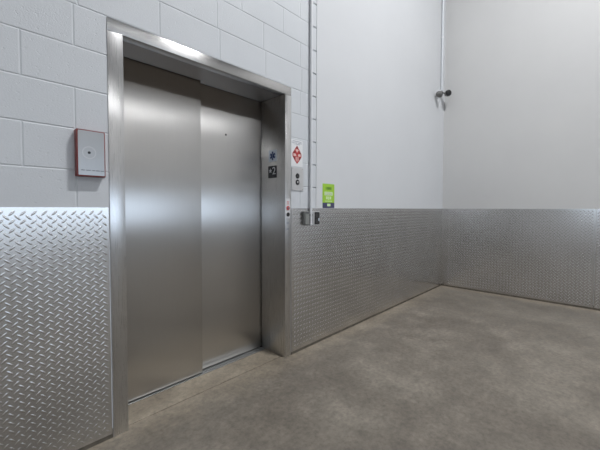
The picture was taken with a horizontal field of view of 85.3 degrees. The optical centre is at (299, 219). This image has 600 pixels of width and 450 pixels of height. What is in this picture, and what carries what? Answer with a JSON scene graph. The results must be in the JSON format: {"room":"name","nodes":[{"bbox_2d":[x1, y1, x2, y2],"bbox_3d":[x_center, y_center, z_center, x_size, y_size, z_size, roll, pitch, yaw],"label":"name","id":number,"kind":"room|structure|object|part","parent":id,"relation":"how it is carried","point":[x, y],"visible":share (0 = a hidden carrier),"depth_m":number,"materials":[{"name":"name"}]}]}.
{"room":"elevator lobby","nodes":[
{"label":"elevator lobby","id":0,"kind":"room"},
{"bbox_2d":[0,0,445,427],"bbox_3d":[-0.775,-2.115,2.054,0.190,6.620,9.200,2,3,43],"label":"wall","id":1,"kind":"structure","parent":0,"point":[380,114],"depth_m":2.66,"materials":[{"name":"paint"}]},
{"bbox_2d":[0,207,111,449],"bbox_3d":[-1.615,0.570,1.107,0.005,1.225,1.750,2,3,43],"label":"panel","id":2,"kind":"object","parent":1,"relation":"attached to","point":[56,388],"visible":1,"depth_m":1.57,"materials":[{"name":"metal"}]},
{"bbox_2d":[74,128,105,177],"bbox_3d":[-1.056,-0.330,1.649,0.047,0.230,0.135,2,3,43],"label":"box","id":3,"kind":"object","parent":1,"relation":"attached to","point":[89,146],"visible":1,"depth_m":1.63,"materials":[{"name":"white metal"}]},
{"bbox_2d":[78,428,112,449],"bbox_3d":[-2.439,1.208,0.258,0.003,0.050,4.156,2,3,43],"label":"baseboard","id":4,"kind":"structure","parent":1,"relation":"attached to","point":[97,442],"depth_m":1.72,"materials":[{"name":"silver metal"}]},
{"bbox_2d":[106,17,290,436],"bbox_3d":[-0.690,0.052,2.372,0.405,2.285,1.369,2,3,43],"label":"entrance","id":5,"kind":"object","parent":1,"relation":"attached to","point":[200,231],"visible":0.88,"depth_m":2.34,"materials":[{"name":"metal"}]},
{"bbox_3d":[-0.968,0.038,2.194,0.030,2.247,0.656,2,3,43],"label":"door panel","id":6,"kind":"part","parent":5,"relation":"part of","materials":[{"name":"metal"}]},
{"bbox_3d":[-0.782,1.175,2.498,0.152,0.031,1.220,2,3,43],"label":"sill","id":7,"kind":"part","parent":5,"relation":"part of","materials":[{"name":"silver metal"}]},
{"bbox_3d":[-0.566,0.023,2.682,0.030,2.247,0.706,2,3,43],"label":"door panel","id":8,"kind":"part","parent":5,"relation":"part of","materials":[{"name":"metal"}]},
{"bbox_2d":[268,165,276,177],"bbox_3d":[-0.235,-0.403,2.771,0.106,0.102,0.004,2,3,43],"label":"number sign","id":9,"kind":"object","parent":5,"relation":"attached to","point":[272,170],"visible":1,"depth_m":2.77,"materials":[{"name":"black plastic"}]},
{"bbox_2d":[269,149,276,161],"bbox_3d":[-0.233,-0.539,2.765,0.100,0.098,0.004,2,3,43],"label":"sign","id":10,"kind":"object","parent":5,"relation":"attached to","point":[272,153],"visible":1,"depth_m":2.76,"materials":[{"name":"white"}]},
{"bbox_2d":[285,198,289,217],"bbox_3d":[-0.098,-0.090,2.697,0.009,0.165,0.053,2,3,43],"label":"switch plate","id":11,"kind":"object","parent":5,"relation":"attached to","point":[287,201],"visible":1,"depth_m":2.69,"materials":[{"name":"white"}]},
{"bbox_2d":[291,167,302,190],"bbox_3d":[-0.021,-0.343,2.777,0.014,0.194,0.142,2,3,43],"label":"station","id":12,"kind":"object","parent":1,"relation":"attached to","point":[296,173],"visible":1,"depth_m":2.77,"materials":[{"name":"silver metal"}]},
{"bbox_2d":[291,139,302,166],"bbox_3d":[-0.027,-0.560,2.766,0.003,0.222,0.141,2,3,43],"label":"notice","id":13,"kind":"object","parent":1,"relation":"attached to","point":[296,145],"visible":1,"depth_m":2.77,"materials":[{"name":"white paper"}]},
{"bbox_2d":[309,0,312,224],"bbox_3d":[0.101,-2.696,2.802,0.036,5.502,0.064,2,3,43],"label":"conduit","id":14,"kind":"object","parent":1,"relation":"attached to","point":[311,1],"visible":0.98,"depth_m":2.85,"materials":[{"name":"white metal"}]},
{"bbox_2d":[322,183,333,207],"bbox_3d":[0.272,-0.221,3.096,0.003,0.228,0.179,2,3,43],"label":"notice","id":15,"kind":"object","parent":1,"relation":"attached to","point":[328,189],"visible":1,"depth_m":3.09,"materials":[{"name":"green paper"}]},
{"bbox_3d":[0.272,-0.214,3.096,0.001,0.091,0.125,2,3,43],"label":"pale panel","id":16,"kind":"part","parent":15,"relation":"part of","materials":[{"name":"green paper"}]},
{"bbox_2d":[291,284,440,354],"bbox_3d":[1.109,1.091,4.037,0.003,0.050,3.475,2,3,43],"label":"baseboard","id":17,"kind":"structure","parent":1,"relation":"attached to","point":[341,330],"depth_m":3.47,"materials":[{"name":"silver metal"}]},
{"bbox_2d":[291,208,447,351],"bbox_3d":[1.140,0.480,3.986,0.083,1.227,3.467,2,3,43],"label":"panel","id":18,"kind":"object","parent":1,"relation":"attached to","point":[348,268],"depth_m":3.48,"materials":[{"name":"metal"}]},
{"bbox_2d":[302,211,308,224],"bbox_3d":[0.054,-0.008,2.841,0.034,0.122,0.064,2,3,43],"label":"junction box","id":19,"kind":"object","parent":18,"relation":"attached to","point":[305,220],"visible":1,"depth_m":2.82,"materials":[{"name":"grey metal"}]},
{"bbox_2d":[312,211,319,224],"bbox_3d":[0.140,-0.011,2.930,0.038,0.124,0.081,2,3,43],"label":"outlet box","id":20,"kind":"object","parent":18,"relation":"attached to","point":[315,218],"visible":0.93,"depth_m":2.91,"materials":[{"name":"white metal"}]},
{"bbox_2d":[315,212,319,223],"bbox_3d":[0.153,-0.009,2.924,0.004,0.111,0.064,2,3,43],"label":"receptacle","id":21,"kind":"object","parent":20,"relation":"attached to","point":[316,213],"depth_m":2.92,"materials":[{"name":"black plastic"}]},
{"bbox_3d":[2.314,0.442,5.234,0.079,1.227,0.039,2,3,43],"label":"corner guard","id":22,"kind":"part","parent":18,"relation":"part of","materials":[{"name":"silver metal"}]},
{"bbox_2d":[440,0,443,90],"bbox_3d":[2.200,-3.753,5.003,0.036,3.525,0.073,2,3,43],"label":"conduit","id":23,"kind":"object","parent":1,"relation":"attached to","point":[442,36],"visible":0.91,"depth_m":5.04,"materials":[{"name":"grey metal"}]},
{"bbox_2d":[436,90,451,96],"bbox_3d":[2.184,-1.908,4.963,0.158,0.164,0.340,2,3,43],"label":"emergency light","id":24,"kind":"object","parent":1,"relation":"attached to","point":[439,93],"visible":1,"depth_m":4.99,"materials":[{"name":"white plastic"}]},
{"bbox_2d":[87,286,599,449],"bbox_3d":[2.354,1.358,-0.913,9.800,0.150,9.000,2,3,43],"label":"floor","id":25,"kind":"structure","parent":0,"point":[444,367],"depth_m":2.24,"materials":[{"name":"concrete"}]},
{"bbox_2d":[442,0,599,305],"bbox_3d":[5.801,-2.099,2.056,9.400,6.620,0.200,2,3,43],"label":"wall","id":26,"kind":"structure","parent":0,"point":[522,110],"depth_m":4.50,"materials":[{"name":"grey paint"}]},
{"bbox_2d":[441,284,599,310],"bbox_3d":[5.651,1.164,2.158,9.200,0.050,0.003,2,3,43],"label":"baseboard","id":27,"kind":"structure","parent":26,"relation":"attached to","point":[593,308],"depth_m":4.51,"materials":[{"name":"silver metal"}]},
{"bbox_2d":[446,209,595,307],"bbox_3d":[2.994,0.465,4.625,1.767,1.225,0.005,2,3,43],"label":"panel","id":28,"kind":"object","parent":26,"relation":"attached to","point":[542,254],"visible":1,"depth_m":4.50,"materials":[{"name":"metal"}]},
{"bbox_2d":[594,209,599,308],"bbox_3d":[4.281,0.508,3.418,1.754,1.225,0.005,2,3,43],"label":"panel","id":29,"kind":"object","parent":26,"relation":"attached to","point":[597,249],"visible":1,"depth_m":4.00,"materials":[{"name":"metal"}]}
]}

